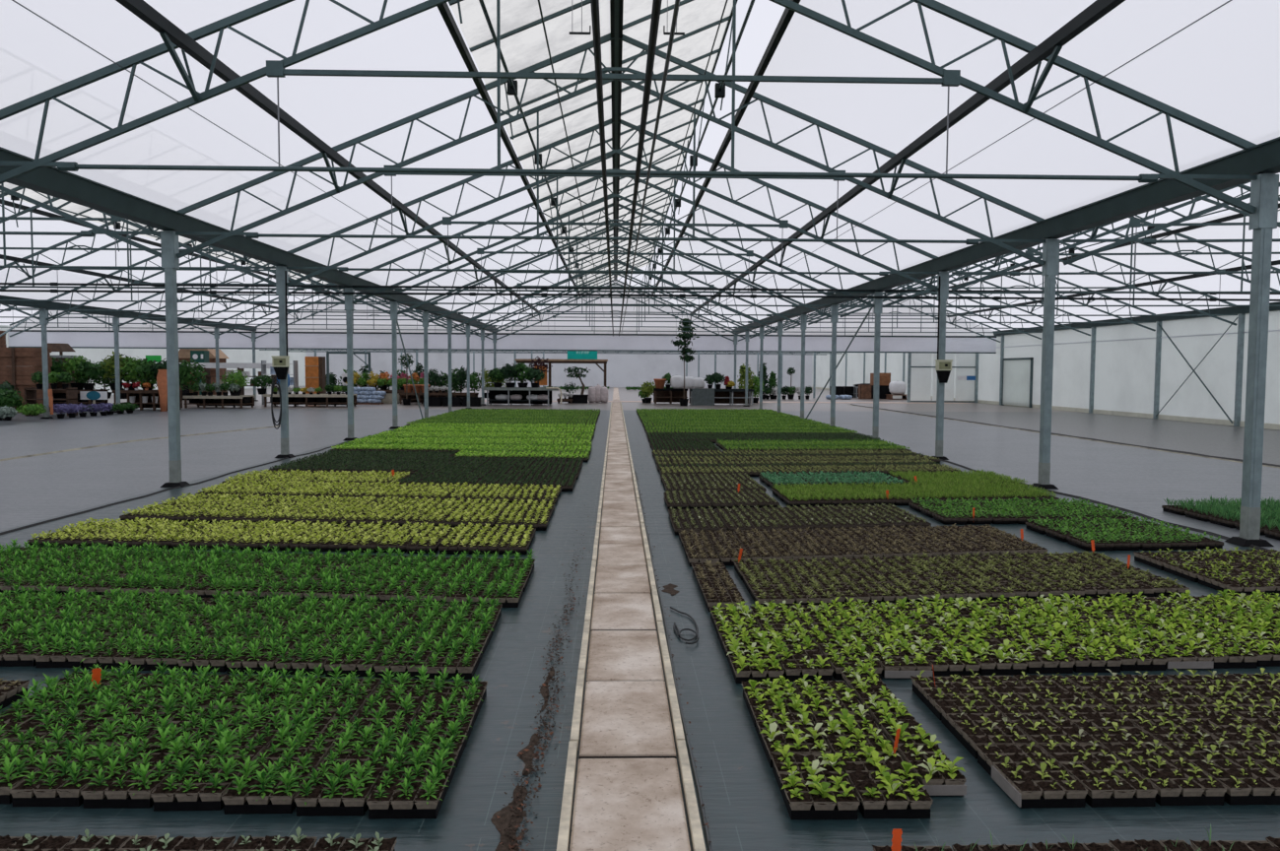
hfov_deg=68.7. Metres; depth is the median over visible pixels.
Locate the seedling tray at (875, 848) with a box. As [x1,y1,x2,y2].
[872,841,952,850]
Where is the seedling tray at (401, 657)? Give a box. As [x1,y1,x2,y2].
[373,630,436,678]
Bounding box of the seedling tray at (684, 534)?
[678,529,708,546]
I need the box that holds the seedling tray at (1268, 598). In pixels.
[1235,589,1279,611]
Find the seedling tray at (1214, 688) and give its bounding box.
[1165,668,1272,706]
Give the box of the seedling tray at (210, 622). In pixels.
[170,603,239,638]
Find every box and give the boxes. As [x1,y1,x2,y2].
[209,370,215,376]
[242,371,250,376]
[270,270,289,429]
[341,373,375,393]
[870,372,890,385]
[935,275,952,383]
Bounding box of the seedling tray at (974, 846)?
[951,829,1033,850]
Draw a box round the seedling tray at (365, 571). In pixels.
[347,558,393,581]
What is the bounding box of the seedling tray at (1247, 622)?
[1205,605,1279,632]
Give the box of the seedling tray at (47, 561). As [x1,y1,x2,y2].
[9,551,67,572]
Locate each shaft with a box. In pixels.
[0,191,344,292]
[478,0,586,290]
[643,0,754,294]
[902,195,1279,295]
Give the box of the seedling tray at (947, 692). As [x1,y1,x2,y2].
[910,671,993,720]
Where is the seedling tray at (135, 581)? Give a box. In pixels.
[106,565,170,596]
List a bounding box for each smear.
[490,786,527,850]
[517,734,539,775]
[539,666,554,710]
[661,583,679,596]
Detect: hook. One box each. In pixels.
[569,0,591,34]
[663,0,684,35]
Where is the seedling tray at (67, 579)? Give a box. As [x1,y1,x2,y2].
[35,566,104,595]
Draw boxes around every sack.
[356,395,369,399]
[356,399,367,403]
[358,391,372,395]
[360,387,375,391]
[366,399,381,403]
[369,395,384,399]
[371,391,386,395]
[495,394,507,400]
[510,394,522,400]
[526,394,538,400]
[537,394,547,400]
[587,386,596,403]
[594,384,601,403]
[600,386,608,403]
[670,374,682,388]
[682,376,693,389]
[693,377,705,388]
[825,395,839,400]
[838,395,852,400]
[888,380,906,395]
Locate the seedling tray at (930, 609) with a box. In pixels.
[904,594,962,621]
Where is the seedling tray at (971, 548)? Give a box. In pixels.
[944,539,990,555]
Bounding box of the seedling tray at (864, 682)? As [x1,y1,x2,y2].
[840,661,896,707]
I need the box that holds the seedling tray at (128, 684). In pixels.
[76,660,175,705]
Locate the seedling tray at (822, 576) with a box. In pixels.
[807,567,854,586]
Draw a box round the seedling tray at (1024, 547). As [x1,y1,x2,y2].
[999,539,1047,554]
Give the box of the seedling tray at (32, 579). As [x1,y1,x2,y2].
[0,563,62,594]
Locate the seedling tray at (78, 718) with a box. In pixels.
[15,690,130,742]
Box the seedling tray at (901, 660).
[864,632,933,678]
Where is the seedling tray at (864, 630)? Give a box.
[844,615,902,644]
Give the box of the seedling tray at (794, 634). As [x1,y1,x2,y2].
[760,619,814,647]
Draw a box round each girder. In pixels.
[259,349,831,353]
[288,349,817,354]
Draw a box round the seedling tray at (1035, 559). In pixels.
[1010,551,1061,565]
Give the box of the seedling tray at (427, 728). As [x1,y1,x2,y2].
[395,695,473,767]
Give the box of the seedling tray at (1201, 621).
[1167,606,1242,633]
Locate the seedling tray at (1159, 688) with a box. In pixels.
[1115,671,1214,705]
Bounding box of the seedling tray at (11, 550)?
[0,538,41,558]
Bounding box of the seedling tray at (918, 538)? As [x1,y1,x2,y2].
[904,532,943,544]
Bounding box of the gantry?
[326,351,370,384]
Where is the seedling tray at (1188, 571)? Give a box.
[1162,559,1225,582]
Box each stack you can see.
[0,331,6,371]
[0,347,53,412]
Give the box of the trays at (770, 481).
[758,471,905,488]
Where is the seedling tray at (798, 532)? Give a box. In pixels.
[785,527,819,538]
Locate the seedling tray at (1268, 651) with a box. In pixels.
[1211,624,1279,667]
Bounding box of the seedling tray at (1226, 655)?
[1168,628,1259,669]
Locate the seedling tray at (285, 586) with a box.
[253,571,310,600]
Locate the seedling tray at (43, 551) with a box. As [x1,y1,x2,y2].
[12,540,70,559]
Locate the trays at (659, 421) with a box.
[405,407,911,451]
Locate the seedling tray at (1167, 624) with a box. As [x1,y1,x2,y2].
[1128,608,1207,636]
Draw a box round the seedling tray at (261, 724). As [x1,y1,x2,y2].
[206,693,299,752]
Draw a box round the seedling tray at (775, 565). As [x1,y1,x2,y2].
[765,558,806,571]
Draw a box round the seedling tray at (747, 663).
[725,637,784,683]
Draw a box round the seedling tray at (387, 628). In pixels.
[348,609,408,644]
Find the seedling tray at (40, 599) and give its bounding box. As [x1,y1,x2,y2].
[0,582,76,610]
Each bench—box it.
[52,389,108,405]
[112,389,182,410]
[183,395,254,408]
[263,394,356,407]
[483,387,561,405]
[689,388,754,405]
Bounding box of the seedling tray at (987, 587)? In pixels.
[957,576,1015,602]
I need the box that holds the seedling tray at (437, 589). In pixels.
[404,571,451,605]
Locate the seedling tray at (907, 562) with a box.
[889,553,936,568]
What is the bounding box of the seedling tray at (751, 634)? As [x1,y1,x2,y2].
[716,617,769,658]
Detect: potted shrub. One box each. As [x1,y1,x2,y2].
[0,380,20,407]
[0,388,26,420]
[0,405,17,419]
[15,403,47,416]
[30,370,42,389]
[48,371,60,389]
[50,356,66,384]
[56,371,73,389]
[60,355,92,390]
[73,361,104,390]
[74,355,94,383]
[89,359,115,399]
[99,350,128,390]
[105,353,136,399]
[107,403,119,414]
[116,403,130,413]
[119,356,145,390]
[124,402,138,413]
[133,357,157,390]
[133,361,157,389]
[148,358,166,385]
[178,358,208,400]
[188,382,200,396]
[198,382,208,396]
[203,382,216,396]
[211,382,222,396]
[218,383,230,396]
[221,369,250,396]
[227,383,240,396]
[250,374,272,395]
[324,385,334,395]
[325,372,338,392]
[334,385,342,395]
[341,385,347,395]
[357,363,372,373]
[376,370,392,389]
[397,369,405,390]
[410,362,423,381]
[428,369,446,392]
[438,371,458,392]
[447,368,461,392]
[452,365,471,392]
[465,372,481,395]
[479,368,494,398]
[486,367,505,387]
[489,376,506,387]
[499,363,522,388]
[511,362,534,388]
[525,367,545,388]
[637,390,650,403]
[640,381,655,403]
[662,372,672,388]
[703,374,715,388]
[712,372,725,389]
[723,375,730,389]
[726,380,735,389]
[737,362,755,389]
[747,375,764,403]
[757,362,772,400]
[763,387,772,400]
[767,371,777,399]
[770,386,777,399]
[780,385,789,400]
[788,386,796,399]
[795,386,805,400]
[804,386,812,400]
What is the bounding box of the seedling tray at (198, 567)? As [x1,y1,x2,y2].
[175,553,228,577]
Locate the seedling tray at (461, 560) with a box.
[434,550,471,569]
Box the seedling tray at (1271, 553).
[1245,547,1279,558]
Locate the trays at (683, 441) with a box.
[646,431,881,452]
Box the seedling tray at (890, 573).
[874,564,923,583]
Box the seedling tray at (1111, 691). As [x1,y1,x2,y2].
[1065,669,1161,709]
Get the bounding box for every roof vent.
[0,182,342,290]
[448,0,613,292]
[617,0,738,276]
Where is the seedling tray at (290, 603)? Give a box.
[243,588,305,617]
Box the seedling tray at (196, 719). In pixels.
[141,692,243,746]
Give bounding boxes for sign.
[79,391,107,412]
[190,350,209,395]
[567,350,597,359]
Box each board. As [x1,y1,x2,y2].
[145,355,161,362]
[691,388,714,405]
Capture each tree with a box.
[398,353,414,405]
[563,366,590,404]
[671,318,699,405]
[787,367,795,399]
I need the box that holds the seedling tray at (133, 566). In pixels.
[107,554,163,575]
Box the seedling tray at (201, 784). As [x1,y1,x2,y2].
[150,727,264,811]
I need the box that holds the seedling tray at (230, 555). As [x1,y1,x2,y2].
[201,543,251,564]
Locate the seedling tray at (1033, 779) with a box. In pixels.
[976,741,1087,808]
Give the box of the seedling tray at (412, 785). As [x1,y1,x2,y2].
[366,733,457,818]
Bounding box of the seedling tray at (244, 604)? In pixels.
[202,587,267,616]
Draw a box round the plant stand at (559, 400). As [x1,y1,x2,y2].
[556,399,572,404]
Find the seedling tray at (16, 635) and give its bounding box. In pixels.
[0,619,32,648]
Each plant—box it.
[122,382,131,390]
[132,382,140,390]
[142,382,150,390]
[292,387,300,394]
[299,387,308,394]
[306,387,315,394]
[315,386,323,395]
[353,372,359,386]
[356,377,367,387]
[359,372,370,387]
[366,378,378,387]
[368,371,379,390]
[376,378,387,390]
[379,371,389,390]
[387,378,398,386]
[397,378,405,390]
[399,372,409,387]
[407,379,417,390]
[408,372,418,382]
[416,378,423,390]
[432,386,439,393]
[439,386,446,393]
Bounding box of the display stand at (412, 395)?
[399,392,477,404]
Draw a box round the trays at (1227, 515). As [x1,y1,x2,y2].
[1161,495,1279,540]
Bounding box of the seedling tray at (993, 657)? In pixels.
[953,631,1029,675]
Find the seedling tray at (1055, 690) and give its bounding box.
[1012,672,1104,708]
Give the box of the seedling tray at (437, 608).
[411,594,462,625]
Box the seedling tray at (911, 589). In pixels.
[889,579,943,603]
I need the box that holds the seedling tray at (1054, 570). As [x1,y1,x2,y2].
[1032,562,1088,576]
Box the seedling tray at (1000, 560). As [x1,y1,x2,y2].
[980,551,1029,566]
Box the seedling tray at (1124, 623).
[1087,608,1160,635]
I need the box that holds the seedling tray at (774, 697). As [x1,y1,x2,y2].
[741,675,808,727]
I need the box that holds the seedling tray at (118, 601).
[80,587,153,613]
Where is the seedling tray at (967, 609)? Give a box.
[943,597,1006,619]
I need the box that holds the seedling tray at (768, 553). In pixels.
[744,544,782,561]
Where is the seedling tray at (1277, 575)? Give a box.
[1260,568,1279,579]
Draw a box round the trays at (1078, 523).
[908,496,1223,550]
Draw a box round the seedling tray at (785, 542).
[766,535,802,547]
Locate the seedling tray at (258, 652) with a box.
[225,626,300,673]
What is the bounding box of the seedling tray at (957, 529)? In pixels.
[939,523,978,534]
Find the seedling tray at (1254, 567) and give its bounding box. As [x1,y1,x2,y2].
[1222,558,1279,573]
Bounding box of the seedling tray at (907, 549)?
[889,540,933,557]
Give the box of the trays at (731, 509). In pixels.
[660,472,931,536]
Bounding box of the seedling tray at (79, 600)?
[42,587,110,611]
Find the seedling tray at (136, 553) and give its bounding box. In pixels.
[106,541,158,562]
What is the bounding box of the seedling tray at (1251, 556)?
[1217,546,1279,560]
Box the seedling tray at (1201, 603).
[1165,590,1237,613]
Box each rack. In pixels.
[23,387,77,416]
[261,360,298,404]
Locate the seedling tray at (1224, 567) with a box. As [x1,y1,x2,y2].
[1193,560,1257,573]
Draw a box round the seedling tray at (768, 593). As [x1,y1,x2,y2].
[748,582,795,606]
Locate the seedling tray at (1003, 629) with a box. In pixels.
[971,612,1037,640]
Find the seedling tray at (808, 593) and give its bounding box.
[784,580,833,606]
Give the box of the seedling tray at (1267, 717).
[1221,698,1279,739]
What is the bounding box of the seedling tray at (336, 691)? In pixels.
[302,665,380,716]
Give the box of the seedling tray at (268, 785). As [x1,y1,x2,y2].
[221,736,328,814]
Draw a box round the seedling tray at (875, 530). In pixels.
[863,525,899,536]
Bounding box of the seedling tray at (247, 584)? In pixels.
[216,567,276,599]
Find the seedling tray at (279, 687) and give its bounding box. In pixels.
[246,663,329,709]
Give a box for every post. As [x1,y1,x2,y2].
[39,308,53,418]
[112,316,120,412]
[160,230,190,487]
[213,327,219,392]
[251,331,258,401]
[274,266,295,458]
[343,287,358,440]
[364,349,366,369]
[389,301,400,428]
[415,350,418,383]
[422,311,428,417]
[446,318,452,412]
[465,324,471,409]
[472,351,474,389]
[480,329,486,405]
[492,333,496,368]
[514,350,516,387]
[697,351,699,377]
[714,351,716,389]
[733,335,737,389]
[742,331,749,406]
[756,352,758,377]
[758,326,764,409]
[777,321,782,412]
[780,352,782,394]
[800,314,807,418]
[812,352,815,398]
[829,353,831,386]
[830,304,838,426]
[845,352,847,386]
[863,352,865,383]
[872,291,882,440]
[883,352,886,372]
[902,352,905,382]
[931,270,948,460]
[999,335,1004,404]
[1031,238,1059,489]
[1088,327,1096,413]
[1152,321,1162,418]
[1224,173,1279,546]
[1233,313,1245,426]
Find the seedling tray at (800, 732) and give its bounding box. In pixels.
[753,704,831,768]
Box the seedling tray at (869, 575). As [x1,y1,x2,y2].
[840,568,888,583]
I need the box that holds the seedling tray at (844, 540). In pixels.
[820,534,859,546]
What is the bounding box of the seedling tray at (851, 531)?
[837,526,875,536]
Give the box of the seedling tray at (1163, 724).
[1110,701,1222,745]
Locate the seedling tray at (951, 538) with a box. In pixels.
[929,532,971,542]
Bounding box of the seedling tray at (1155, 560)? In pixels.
[1133,549,1191,570]
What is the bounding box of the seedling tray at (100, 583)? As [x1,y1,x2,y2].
[70,565,133,596]
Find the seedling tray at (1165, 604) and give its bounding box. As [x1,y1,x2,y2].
[1128,592,1202,613]
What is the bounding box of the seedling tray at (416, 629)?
[399,608,450,643]
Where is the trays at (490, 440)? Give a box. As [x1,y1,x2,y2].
[331,422,596,462]
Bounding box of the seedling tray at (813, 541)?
[794,535,830,547]
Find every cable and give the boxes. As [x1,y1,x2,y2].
[481,0,593,308]
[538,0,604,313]
[633,0,727,309]
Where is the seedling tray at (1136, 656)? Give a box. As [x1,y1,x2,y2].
[1082,628,1167,671]
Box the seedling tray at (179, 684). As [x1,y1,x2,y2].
[135,665,226,706]
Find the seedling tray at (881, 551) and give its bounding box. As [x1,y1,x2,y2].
[861,541,903,557]
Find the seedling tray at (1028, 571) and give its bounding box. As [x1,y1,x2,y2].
[1001,562,1054,579]
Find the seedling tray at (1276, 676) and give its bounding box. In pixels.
[1265,673,1279,680]
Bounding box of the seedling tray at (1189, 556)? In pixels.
[1161,548,1220,562]
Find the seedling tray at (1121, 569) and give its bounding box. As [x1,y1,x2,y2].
[1094,559,1154,575]
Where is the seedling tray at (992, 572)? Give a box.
[970,563,1023,579]
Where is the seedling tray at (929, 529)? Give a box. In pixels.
[914,525,952,535]
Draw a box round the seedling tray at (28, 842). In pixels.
[0,833,74,850]
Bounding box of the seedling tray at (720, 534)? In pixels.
[705,528,737,539]
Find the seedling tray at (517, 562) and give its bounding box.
[498,548,537,578]
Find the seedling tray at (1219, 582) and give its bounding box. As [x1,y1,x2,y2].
[1197,570,1267,596]
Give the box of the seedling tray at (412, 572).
[383,557,427,583]
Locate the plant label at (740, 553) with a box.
[738,548,742,562]
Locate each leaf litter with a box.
[495,516,588,850]
[634,469,711,842]
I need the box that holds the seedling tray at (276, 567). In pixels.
[242,554,294,578]
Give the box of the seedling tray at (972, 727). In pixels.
[940,700,1032,758]
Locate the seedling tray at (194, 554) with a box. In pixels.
[171,544,220,562]
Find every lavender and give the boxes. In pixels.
[53,404,70,418]
[66,404,82,417]
[75,403,92,416]
[85,404,102,416]
[97,403,113,415]
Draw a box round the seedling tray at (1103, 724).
[1052,701,1159,745]
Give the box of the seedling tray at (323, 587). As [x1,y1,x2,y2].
[290,570,344,601]
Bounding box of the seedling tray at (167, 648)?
[129,620,209,671]
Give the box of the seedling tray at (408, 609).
[368,590,425,620]
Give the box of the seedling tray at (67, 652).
[33,621,121,668]
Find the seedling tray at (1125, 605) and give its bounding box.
[1092,593,1164,616]
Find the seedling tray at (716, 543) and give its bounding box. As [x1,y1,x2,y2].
[710,538,742,551]
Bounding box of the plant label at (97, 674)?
[91,668,101,686]
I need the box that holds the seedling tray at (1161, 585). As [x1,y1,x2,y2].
[1124,571,1189,597]
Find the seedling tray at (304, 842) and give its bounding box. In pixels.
[228,826,317,850]
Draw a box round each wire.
[11,0,518,311]
[706,0,1231,316]
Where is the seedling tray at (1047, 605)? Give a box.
[1017,593,1085,617]
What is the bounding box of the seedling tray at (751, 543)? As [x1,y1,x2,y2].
[738,537,773,547]
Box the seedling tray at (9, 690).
[0,677,29,710]
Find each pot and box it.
[129,396,135,403]
[141,396,147,403]
[403,384,411,393]
[411,384,420,393]
[420,384,429,393]
[653,378,666,388]
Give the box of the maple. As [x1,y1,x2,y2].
[521,356,552,387]
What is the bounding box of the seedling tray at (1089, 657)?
[1041,630,1122,673]
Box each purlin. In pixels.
[0,199,330,291]
[0,254,299,313]
[115,0,540,313]
[436,2,579,293]
[650,0,800,297]
[689,0,1125,314]
[916,202,1279,296]
[946,260,1279,317]
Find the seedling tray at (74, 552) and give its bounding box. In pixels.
[43,541,98,560]
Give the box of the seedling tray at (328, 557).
[300,548,344,566]
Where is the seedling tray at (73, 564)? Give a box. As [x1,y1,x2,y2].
[39,551,99,573]
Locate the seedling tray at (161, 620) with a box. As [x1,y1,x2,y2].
[127,603,200,636]
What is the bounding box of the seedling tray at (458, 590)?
[442,571,488,605]
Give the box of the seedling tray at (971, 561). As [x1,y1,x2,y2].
[949,551,1000,567]
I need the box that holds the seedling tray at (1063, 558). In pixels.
[1038,551,1089,565]
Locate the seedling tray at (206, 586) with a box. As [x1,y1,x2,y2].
[179,567,239,598]
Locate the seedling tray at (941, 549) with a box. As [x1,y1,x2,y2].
[918,541,961,556]
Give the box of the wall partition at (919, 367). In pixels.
[906,353,978,403]
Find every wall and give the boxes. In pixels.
[0,325,306,395]
[7,332,996,352]
[8,310,252,332]
[255,289,491,333]
[305,349,812,388]
[497,280,734,335]
[738,291,994,336]
[811,310,1279,429]
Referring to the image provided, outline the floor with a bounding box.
[0,386,1279,850]
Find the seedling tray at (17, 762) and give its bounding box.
[0,728,73,805]
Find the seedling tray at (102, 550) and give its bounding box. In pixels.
[74,540,133,561]
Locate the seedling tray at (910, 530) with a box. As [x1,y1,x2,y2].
[888,525,926,536]
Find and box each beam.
[0,146,498,333]
[0,295,257,331]
[8,330,996,337]
[8,346,996,353]
[609,0,623,281]
[732,136,1279,334]
[992,301,1279,336]
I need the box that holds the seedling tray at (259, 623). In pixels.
[211,608,282,638]
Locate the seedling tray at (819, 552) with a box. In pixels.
[804,542,843,559]
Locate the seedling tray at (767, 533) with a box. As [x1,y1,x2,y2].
[758,528,793,538]
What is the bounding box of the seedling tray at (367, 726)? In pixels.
[331,695,415,756]
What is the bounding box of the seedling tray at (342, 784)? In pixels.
[294,735,395,816]
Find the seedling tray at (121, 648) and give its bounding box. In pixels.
[80,624,165,670]
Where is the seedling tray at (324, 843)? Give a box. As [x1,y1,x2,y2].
[311,831,397,850]
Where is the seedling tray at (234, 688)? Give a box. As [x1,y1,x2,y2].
[189,664,277,708]
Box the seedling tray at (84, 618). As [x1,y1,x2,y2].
[39,604,118,632]
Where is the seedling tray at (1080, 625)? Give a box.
[1052,609,1125,637]
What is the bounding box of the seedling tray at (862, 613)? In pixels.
[827,597,883,624]
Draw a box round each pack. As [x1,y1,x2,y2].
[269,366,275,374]
[289,377,293,385]
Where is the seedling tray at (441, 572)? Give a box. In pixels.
[417,560,461,585]
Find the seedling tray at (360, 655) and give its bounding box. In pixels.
[324,630,390,676]
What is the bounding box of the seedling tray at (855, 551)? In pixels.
[831,542,873,558]
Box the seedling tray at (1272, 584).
[1228,571,1279,595]
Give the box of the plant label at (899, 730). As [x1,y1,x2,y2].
[893,728,900,753]
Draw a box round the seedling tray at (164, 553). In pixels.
[138,541,193,562]
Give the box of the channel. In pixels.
[0,425,280,461]
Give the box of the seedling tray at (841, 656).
[817,636,882,680]
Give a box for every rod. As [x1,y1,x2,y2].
[1155,317,1237,416]
[1157,323,1232,423]
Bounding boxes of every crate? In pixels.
[52,393,64,402]
[55,393,66,402]
[189,399,200,403]
[200,399,211,403]
[211,399,221,403]
[234,397,251,404]
[269,397,279,402]
[292,397,305,402]
[304,397,316,402]
[316,397,326,402]
[328,397,339,402]
[339,396,354,403]
[381,393,400,404]
[422,397,442,406]
[442,397,462,406]
[462,397,481,406]
[858,384,872,399]
[871,385,891,399]
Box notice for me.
[957,376,975,380]
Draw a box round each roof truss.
[0,0,1257,213]
[0,183,275,285]
[0,185,161,258]
[0,186,344,303]
[0,220,390,314]
[0,304,39,320]
[0,304,214,336]
[0,310,165,330]
[0,312,112,326]
[9,311,251,338]
[45,240,422,323]
[118,257,446,328]
[175,22,1045,266]
[177,271,466,333]
[218,279,480,336]
[255,289,492,339]
[286,86,939,291]
[352,139,875,307]
[397,197,831,317]
[428,205,801,325]
[452,229,777,331]
[470,257,759,335]
[484,256,745,338]
[496,269,733,341]
[738,288,1001,342]
[749,279,1042,339]
[764,266,1091,336]
[783,254,1155,332]
[808,233,1237,326]
[839,208,1279,317]
[884,184,1279,307]
[951,181,1279,291]
[1062,182,1279,265]
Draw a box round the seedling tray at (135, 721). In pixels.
[80,692,186,744]
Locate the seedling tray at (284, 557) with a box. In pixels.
[266,546,314,565]
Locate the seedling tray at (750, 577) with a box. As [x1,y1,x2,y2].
[741,568,783,593]
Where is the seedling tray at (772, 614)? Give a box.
[749,600,800,631]
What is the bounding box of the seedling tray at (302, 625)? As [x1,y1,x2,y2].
[260,608,323,639]
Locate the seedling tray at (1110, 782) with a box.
[1038,740,1157,808]
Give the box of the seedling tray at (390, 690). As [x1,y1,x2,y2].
[360,665,434,718]
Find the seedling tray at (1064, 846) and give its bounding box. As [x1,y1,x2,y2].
[1031,832,1115,850]
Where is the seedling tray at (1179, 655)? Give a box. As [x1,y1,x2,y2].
[1124,627,1213,670]
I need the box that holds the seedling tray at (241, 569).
[211,556,263,577]
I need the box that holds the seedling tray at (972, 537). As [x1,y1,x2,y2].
[954,531,999,542]
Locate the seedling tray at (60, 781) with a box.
[9,732,133,808]
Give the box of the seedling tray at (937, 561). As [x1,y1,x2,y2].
[919,552,966,567]
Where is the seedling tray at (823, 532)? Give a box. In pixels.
[811,527,847,537]
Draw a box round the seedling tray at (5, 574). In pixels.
[0,565,33,592]
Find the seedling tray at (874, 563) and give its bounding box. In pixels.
[859,554,900,570]
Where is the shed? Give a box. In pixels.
[178,348,228,400]
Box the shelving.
[178,362,277,404]
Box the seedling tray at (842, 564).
[828,556,872,570]
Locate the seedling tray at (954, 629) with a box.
[927,612,994,640]
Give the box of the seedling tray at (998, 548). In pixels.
[972,539,1019,554]
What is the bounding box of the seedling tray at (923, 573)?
[906,564,956,581]
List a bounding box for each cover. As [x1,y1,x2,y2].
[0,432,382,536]
[850,404,1279,467]
[911,451,1267,549]
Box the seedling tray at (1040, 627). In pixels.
[1009,611,1079,638]
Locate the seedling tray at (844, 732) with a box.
[812,704,896,754]
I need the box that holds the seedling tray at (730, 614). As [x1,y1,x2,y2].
[709,601,757,634]
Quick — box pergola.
[514,358,607,387]
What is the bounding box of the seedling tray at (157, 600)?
[122,586,192,614]
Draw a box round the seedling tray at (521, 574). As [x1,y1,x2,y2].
[490,561,530,592]
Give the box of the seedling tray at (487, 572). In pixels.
[456,561,495,585]
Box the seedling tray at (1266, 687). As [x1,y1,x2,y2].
[1216,668,1279,705]
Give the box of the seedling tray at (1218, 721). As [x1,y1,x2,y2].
[1165,700,1279,745]
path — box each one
[484,400,971,404]
[556,388,705,850]
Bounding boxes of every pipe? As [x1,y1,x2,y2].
[0,282,1279,294]
[0,289,1279,301]
[620,0,680,336]
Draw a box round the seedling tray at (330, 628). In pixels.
[305,607,365,640]
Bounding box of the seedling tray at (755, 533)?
[733,528,764,540]
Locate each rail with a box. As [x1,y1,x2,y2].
[590,0,613,336]
[618,0,662,336]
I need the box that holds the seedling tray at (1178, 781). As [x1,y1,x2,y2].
[1101,737,1226,806]
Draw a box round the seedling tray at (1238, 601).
[1201,589,1277,611]
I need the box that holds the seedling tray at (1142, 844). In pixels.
[1108,836,1200,850]
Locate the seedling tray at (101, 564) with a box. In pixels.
[72,552,134,573]
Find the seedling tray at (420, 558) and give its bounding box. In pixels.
[399,548,438,569]
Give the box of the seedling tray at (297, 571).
[278,556,328,579]
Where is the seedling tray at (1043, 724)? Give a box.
[996,702,1096,747]
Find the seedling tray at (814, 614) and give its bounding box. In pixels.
[789,601,842,624]
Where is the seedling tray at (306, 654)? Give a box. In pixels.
[274,633,341,675]
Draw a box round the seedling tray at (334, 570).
[313,560,360,579]
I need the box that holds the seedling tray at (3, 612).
[0,601,38,627]
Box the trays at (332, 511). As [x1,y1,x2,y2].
[27,469,561,554]
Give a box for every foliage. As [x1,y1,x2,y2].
[544,385,608,390]
[625,386,672,390]
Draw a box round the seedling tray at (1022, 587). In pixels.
[992,576,1051,600]
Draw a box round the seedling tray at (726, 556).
[715,546,750,565]
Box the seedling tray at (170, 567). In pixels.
[139,555,195,576]
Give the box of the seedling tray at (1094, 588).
[1058,572,1120,599]
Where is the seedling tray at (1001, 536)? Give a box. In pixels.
[981,530,1024,540]
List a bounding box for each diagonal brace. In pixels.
[0,309,42,336]
[396,320,422,418]
[806,306,872,418]
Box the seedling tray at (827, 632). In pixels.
[802,615,857,647]
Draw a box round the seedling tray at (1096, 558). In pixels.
[1068,550,1123,564]
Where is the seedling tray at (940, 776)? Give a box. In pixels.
[888,723,966,796]
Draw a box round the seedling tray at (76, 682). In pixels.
[22,664,124,702]
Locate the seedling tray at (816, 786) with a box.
[770,744,860,819]
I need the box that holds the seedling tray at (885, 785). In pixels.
[837,742,932,818]
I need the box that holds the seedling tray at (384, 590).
[365,570,415,605]
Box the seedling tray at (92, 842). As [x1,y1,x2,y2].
[63,828,156,850]
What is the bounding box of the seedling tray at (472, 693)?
[418,667,487,726]
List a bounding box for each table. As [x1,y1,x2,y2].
[375,389,447,399]
[653,388,687,404]
[853,386,858,398]
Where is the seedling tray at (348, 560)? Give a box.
[331,547,376,566]
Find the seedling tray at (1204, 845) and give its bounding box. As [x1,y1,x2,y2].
[1189,824,1279,850]
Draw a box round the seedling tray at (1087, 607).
[1055,593,1122,616]
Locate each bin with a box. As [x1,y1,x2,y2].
[829,386,843,396]
[843,386,856,398]
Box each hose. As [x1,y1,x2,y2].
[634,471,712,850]
[670,606,698,644]
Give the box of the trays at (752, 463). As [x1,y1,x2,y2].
[651,448,959,476]
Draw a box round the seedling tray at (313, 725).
[266,697,357,756]
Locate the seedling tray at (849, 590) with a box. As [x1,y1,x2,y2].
[820,579,870,606]
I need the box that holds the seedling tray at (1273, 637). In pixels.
[1251,625,1279,644]
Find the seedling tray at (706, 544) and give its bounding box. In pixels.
[681,537,713,554]
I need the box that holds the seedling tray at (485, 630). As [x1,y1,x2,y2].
[440,610,494,654]
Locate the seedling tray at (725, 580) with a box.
[696,570,737,596]
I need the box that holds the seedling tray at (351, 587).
[328,571,380,602]
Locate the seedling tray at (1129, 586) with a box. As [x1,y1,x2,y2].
[1091,571,1154,598]
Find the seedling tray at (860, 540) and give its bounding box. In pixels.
[848,533,887,545]
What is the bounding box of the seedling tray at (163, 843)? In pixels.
[139,833,235,850]
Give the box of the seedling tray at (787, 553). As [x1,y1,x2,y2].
[774,544,812,560]
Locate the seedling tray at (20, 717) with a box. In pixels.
[0,685,72,741]
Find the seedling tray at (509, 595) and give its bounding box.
[481,574,524,607]
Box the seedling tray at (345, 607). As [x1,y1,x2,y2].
[327,592,384,620]
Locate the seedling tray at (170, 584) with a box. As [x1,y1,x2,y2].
[143,568,205,597]
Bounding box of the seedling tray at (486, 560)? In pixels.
[464,549,502,572]
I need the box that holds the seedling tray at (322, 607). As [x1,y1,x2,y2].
[284,591,344,618]
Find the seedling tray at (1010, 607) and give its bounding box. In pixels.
[982,595,1043,618]
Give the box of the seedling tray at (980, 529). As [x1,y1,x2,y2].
[963,524,1006,534]
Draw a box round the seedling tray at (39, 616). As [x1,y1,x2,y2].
[0,603,77,631]
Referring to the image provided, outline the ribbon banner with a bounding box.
[48,389,53,414]
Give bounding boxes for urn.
[156,369,167,411]
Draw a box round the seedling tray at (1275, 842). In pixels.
[1265,836,1279,849]
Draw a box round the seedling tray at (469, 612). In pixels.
[453,594,502,631]
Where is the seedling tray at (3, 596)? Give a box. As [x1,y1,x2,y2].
[0,583,39,606]
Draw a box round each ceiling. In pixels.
[0,0,576,328]
[0,197,336,326]
[0,304,39,325]
[78,324,993,331]
[653,0,1279,329]
[905,201,1279,331]
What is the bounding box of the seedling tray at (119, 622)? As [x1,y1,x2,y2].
[80,601,158,633]

